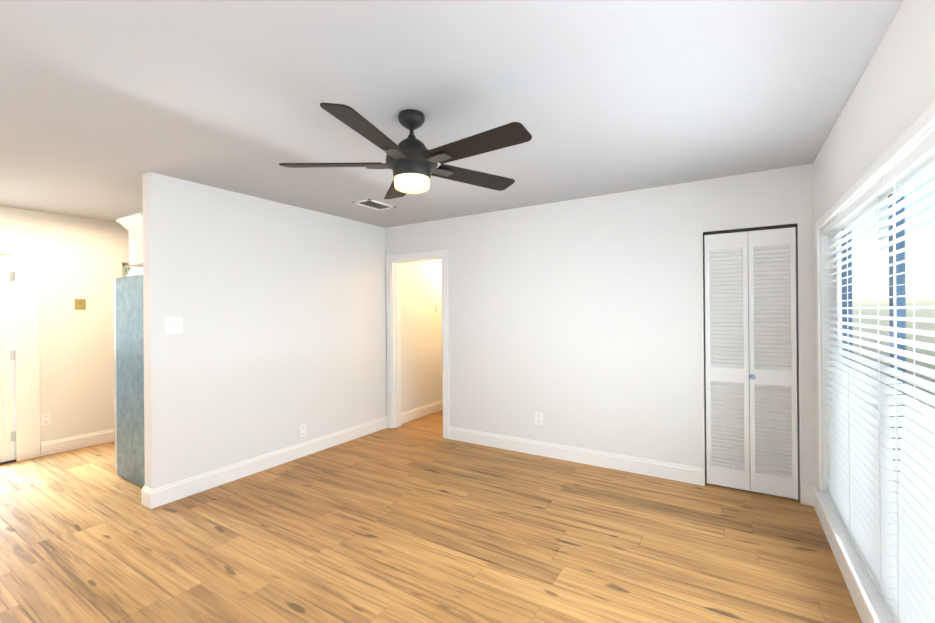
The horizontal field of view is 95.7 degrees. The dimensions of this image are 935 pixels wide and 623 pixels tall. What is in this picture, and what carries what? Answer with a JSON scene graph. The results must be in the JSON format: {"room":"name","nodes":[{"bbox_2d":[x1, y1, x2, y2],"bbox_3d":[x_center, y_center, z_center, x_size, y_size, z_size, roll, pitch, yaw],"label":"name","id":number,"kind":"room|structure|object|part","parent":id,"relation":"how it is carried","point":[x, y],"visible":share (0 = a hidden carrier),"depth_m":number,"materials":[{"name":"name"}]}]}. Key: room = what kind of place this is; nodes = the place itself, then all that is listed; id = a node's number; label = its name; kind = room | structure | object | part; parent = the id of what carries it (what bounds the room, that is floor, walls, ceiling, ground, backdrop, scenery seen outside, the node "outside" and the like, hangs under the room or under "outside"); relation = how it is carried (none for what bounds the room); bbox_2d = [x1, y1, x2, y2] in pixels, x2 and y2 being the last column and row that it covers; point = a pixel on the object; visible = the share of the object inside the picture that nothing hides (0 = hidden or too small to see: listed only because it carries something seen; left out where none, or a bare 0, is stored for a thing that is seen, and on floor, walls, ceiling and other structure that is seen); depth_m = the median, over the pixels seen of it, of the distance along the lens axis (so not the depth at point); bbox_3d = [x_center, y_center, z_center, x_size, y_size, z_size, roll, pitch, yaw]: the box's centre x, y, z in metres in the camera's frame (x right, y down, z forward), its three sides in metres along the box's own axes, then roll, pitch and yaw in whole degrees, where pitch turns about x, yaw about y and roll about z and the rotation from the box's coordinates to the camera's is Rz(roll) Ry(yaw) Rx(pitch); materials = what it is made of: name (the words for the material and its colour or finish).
{"room":"empty living room","nodes":[
{"label":"empty living room","id":0,"kind":"room"},
{"bbox_2d":[0,206,128,455],"bbox_3d":[-4.195,0.222,4.463,0.140,2.440,4.595,-1,0,32],"label":"wall","id":1,"kind":"structure","parent":0,"point":[82,258],"depth_m":4.44,"materials":[{"name":"white paint"}]},
{"bbox_2d":[0,253,15,462],"bbox_3d":[-4.607,0.441,3.754,0.057,1.984,0.826,-1,0,32],"label":"exterior door","id":2,"kind":"structure","parent":1,"relation":"in","point":[7,359],"depth_m":4.04,"materials":[{"name":"white paint"}]},
{"bbox_3d":[-4.382,0.434,4.077,0.016,1.636,0.040,-1,0,32],"label":"handle","id":3,"kind":"part","parent":2,"relation":"part of","materials":[{"name":"white wood"}]},
{"bbox_2d":[0,460,15,464],"bbox_3d":[-4.618,1.439,3.757,0.150,0.012,0.820,-1,0,32],"label":"sill","id":4,"kind":"structure","parent":1,"relation":"attached to","point":[6,462],"depth_m":4.02,"materials":[{"name":"black"}]},
{"bbox_2d":[0,239,39,460],"bbox_3d":[-4.623,0.380,3.756,0.158,2.130,1.150,-1,0,32],"label":"door frame","id":5,"kind":"structure","parent":1,"relation":"attached to","point":[26,349],"depth_m":4.13,"materials":[{"name":"white wood"}]},
{"bbox_2d":[41,413,50,425],"bbox_3d":[-4.234,1.083,4.247,0.008,0.118,0.075,-1,0,32],"label":"outlet","id":6,"kind":"object","parent":1,"relation":"attached to","point":[45,418],"visible":1,"depth_m":4.25,"materials":[{"name":"white plastic"}]},
{"bbox_2d":[41,429,113,455],"bbox_3d":[-3.576,1.371,5.291,0.016,0.135,2.545,-1,0,32],"label":"baseboard","id":7,"kind":"structure","parent":1,"relation":"attached to","point":[90,439],"depth_m":4.43,"materials":[{"name":"white wood"}]},
{"bbox_2d":[74,299,85,309],"bbox_3d":[-4.096,-0.076,4.474,0.020,0.115,0.090,-1,0,32],"label":"brass plate","id":8,"kind":"object","parent":1,"relation":"attached to","point":[80,304],"visible":1,"depth_m":4.47,"materials":[{"name":"brown metal"}]},
{"bbox_2d":[122,263,142,276],"bbox_3d":[-3.662,-0.071,5.247,0.120,0.980,1.070,-1,0,32],"label":"window","id":9,"kind":"structure","parent":1,"relation":"in","point":[124,265],"depth_m":4.88,"materials":[{"name":"white"}]},
{"bbox_2d":[142,172,442,488],"bbox_3d":[-0.912,0.195,5.377,0.155,2.440,5.382,-1,0,32],"label":"wall","id":10,"kind":"structure","parent":0,"point":[279,308],"depth_m":3.79,"materials":[{"name":"white paint"}]},
{"bbox_2d":[116,212,142,265],"bbox_3d":[-2.315,-0.555,3.719,0.436,0.362,1.111,-1,0,32],"label":"upper cabinet","id":11,"kind":"object","parent":10,"relation":"attached to","point":[133,224],"visible":0.25,"depth_m":3.29,"materials":[{"name":"white wood"}]},
{"bbox_2d":[141,486,144,505],"bbox_3d":[-1.748,1.354,4.182,0.016,0.135,2.493,-1,0,32],"label":"baseboard","id":12,"kind":"structure","parent":10,"relation":"attached to","point":[143,490],"depth_m":3.12,"materials":[{"name":"white wood"}]},
{"bbox_2d":[165,317,182,333],"bbox_3d":[-2.213,0.104,3.193,0.019,0.125,0.118,-1,0,32],"label":"light switch","id":13,"kind":"object","parent":10,"relation":"attached to","point":[173,325],"visible":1,"depth_m":3.19,"materials":[{"name":"white plastic"}]},
{"bbox_2d":[145,416,386,508],"bbox_3d":[-1.642,1.353,4.117,0.041,0.135,2.493,-1,0,32],"label":"baseboard","id":14,"kind":"structure","parent":10,"relation":"attached to","point":[164,494],"depth_m":3.68,"materials":[{"name":"white wood"}]},
{"bbox_2d":[299,424,305,437],"bbox_3d":[-1.615,1.170,4.147,0.008,0.118,0.075,-1,0,32],"label":"outlet","id":15,"kind":"object","parent":10,"relation":"attached to","point":[302,430],"visible":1,"depth_m":4.14,"materials":[{"name":"white plastic"}]},
{"bbox_2d":[401,400,442,423],"bbox_3d":[-0.174,1.343,6.382,0.016,0.135,2.625,-1,0,32],"label":"baseboard","id":16,"kind":"structure","parent":10,"relation":"attached to","point":[410,415],"depth_m":5.66,"materials":[{"name":"white wood"}]},
{"bbox_2d":[436,304,441,310],"bbox_3d":[-0.411,-0.053,6.016,0.024,0.100,0.115,-1,0,32],"label":"thermostat","id":17,"kind":"object","parent":10,"relation":"attached to","point":[438,307],"visible":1,"depth_m":6.00,"materials":[{"name":"white plastic"}]},
{"bbox_2d":[0,410,861,622],"bbox_3d":[-0.638,1.437,3.964,6.685,0.050,7.500,-1,0,32],"label":"floor","id":18,"kind":"structure","parent":0,"point":[420,520],"depth_m":2.54,"materials":[{"name":"brown wood"}]},
{"bbox_2d":[113,275,144,486],"bbox_3d":[-2.507,0.567,3.852,0.888,1.720,0.910,-1,0,32],"label":"refrigerator","id":19,"kind":"object","parent":18,"relation":"on","point":[128,378],"visible":0.17,"depth_m":3.50,"materials":[{"name":"metal"}]},
{"bbox_3d":[-2.811,0.542,4.042,0.059,1.657,0.904,-1,0,32],"label":"door","id":20,"kind":"part","parent":19,"relation":"part of","materials":[{"name":"silver metal"}]},
{"bbox_2d":[0,0,903,227],"bbox_3d":[-0.660,-1.053,3.967,6.685,0.050,7.500,-1,0,32],"label":"ceiling","id":21,"kind":"structure","parent":0,"point":[105,105],"depth_m":2.00,"materials":[{"name":"grey paint"}]},
{"bbox_2d":[352,199,395,209],"bbox_3d":[-0.892,-1.021,4.053,0.220,0.010,0.360,-1,0,32],"label":"ceiling vent","id":22,"kind":"object","parent":21,"relation":"in","point":[373,204],"visible":1,"depth_m":4.04,"materials":[{"name":"white plastic"}]},
{"bbox_2d":[279,103,531,198],"bbox_3d":[-0.267,-0.836,2.194,1.288,0.396,1.319,-1,0,32],"label":"ceiling fan","id":23,"kind":"object","parent":21,"relation":"hanging from","point":[412,161],"visible":1,"depth_m":2.13,"materials":[{"name":"black metal"}]},
{"bbox_3d":[-0.292,-0.668,2.225,0.186,0.062,0.186,-1,0,32],"label":"lamp shade","id":24,"kind":"part","parent":23,"relation":"part of","materials":[{"name":"white glass"}]},
{"bbox_2d":[386,164,815,499],"bbox_3d":[-0.186,0.189,4.755,6.635,2.440,0.140,-1,0,32],"label":"wall","id":25,"kind":"structure","parent":0,"point":[578,323],"depth_m":3.79,"materials":[{"name":"white paint"}]},
{"bbox_2d":[386,249,448,438],"bbox_3d":[-0.558,0.362,4.979,0.904,2.100,0.162,-1,0,32],"label":"trim","id":26,"kind":"structure","parent":25,"relation":"attached to","point":[393,310],"depth_m":5.12,"materials":[{"name":"white wood"}]},
{"bbox_2d":[535,412,542,424],"bbox_3d":[0.695,1.045,4.122,0.075,0.118,0.008,-1,0,32],"label":"electrical outlet","id":27,"kind":"object","parent":25,"relation":"attached to","point":[538,418],"visible":1,"depth_m":4.12,"materials":[{"name":"white plastic"}]},
{"bbox_2d":[449,426,704,485],"bbox_3d":[0.845,1.331,4.025,2.469,0.135,0.016,-1,0,32],"label":"baseboard","id":28,"kind":"structure","parent":25,"relation":"attached to","point":[660,469],"depth_m":3.86,"materials":[{"name":"white wood"}]},
{"bbox_2d":[703,224,796,234],"bbox_3d":[2.152,-0.627,3.246,0.595,0.021,0.042,-1,0,32],"label":"track rail","id":29,"kind":"object","parent":25,"relation":"attached to","point":[751,229],"visible":0.93,"depth_m":3.22,"materials":[{"name":"black"}]},
{"bbox_2d":[704,227,797,499],"bbox_3d":[2.148,0.379,3.226,0.579,1.985,0.068,-1,0,32],"label":"closet door","id":30,"kind":"structure","parent":25,"relation":"in","point":[759,362],"depth_m":3.22,"materials":[{"name":"white paint"}]},
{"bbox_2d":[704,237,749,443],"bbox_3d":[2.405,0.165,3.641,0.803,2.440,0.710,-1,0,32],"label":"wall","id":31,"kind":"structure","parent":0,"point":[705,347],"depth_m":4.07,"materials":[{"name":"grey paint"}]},
{"bbox_2d":[813,0,934,492],"bbox_3d":[1.317,0.172,1.028,0.140,2.440,4.595,-1,0,32],"label":"wall","id":32,"kind":"structure","parent":0,"point":[890,101],"depth_m":1.78,"materials":[{"name":"white paint"}]},
{"bbox_2d":[809,486,819,520],"bbox_3d":[2.397,1.317,2.899,0.025,0.135,0.285,-1,0,32],"label":"baseboard","id":33,"kind":"structure","parent":32,"relation":"attached to","point":[812,499],"depth_m":3.00,"materials":[{"name":"white wood"}]},
{"bbox_2d":[814,102,934,622],"bbox_3d":[1.624,0.400,1.560,0.185,1.980,2.900,-1,0,32],"label":"window","id":34,"kind":"structure","parent":32,"relation":"in","point":[869,603],"depth_m":1.93,"materials":[{"name":"white"}]},
{"bbox_2d":[823,176,902,609],"bbox_3d":[2.013,0.318,2.200,0.056,1.713,1.278,-1,0,32],"label":"window blind","id":35,"kind":"object","parent":34,"relation":"attached to","point":[860,467],"visible":0.96,"depth_m":2.00,"materials":[{"name":"white plastic"}]},
{"bbox_3d":[1.664,0.324,1.535,0.006,1.640,2.710,-1,0,32],"label":"glass","id":36,"kind":"part","parent":34,"relation":"part of","materials":[{"name":"clear glass"}]},
{"bbox_2d":[885,131,934,622],"bbox_3d":[1.274,0.324,1.013,0.056,1.713,1.478,-1,0,32],"label":"window blind","id":37,"kind":"object","parent":34,"relation":"attached to","point":[913,584],"visible":0.96,"depth_m":1.46,"materials":[{"name":"white plastic"}]},
{"label":"outside","id":38,"kind":"structure","parent":0,"visible":0},
{"bbox_2d":[2,253,142,276],"bbox_3d":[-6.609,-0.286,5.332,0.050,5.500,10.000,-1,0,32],"label":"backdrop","id":39,"kind":"structure","parent":38,"point":[132,269],"depth_m":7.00,"materials":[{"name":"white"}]}
]}

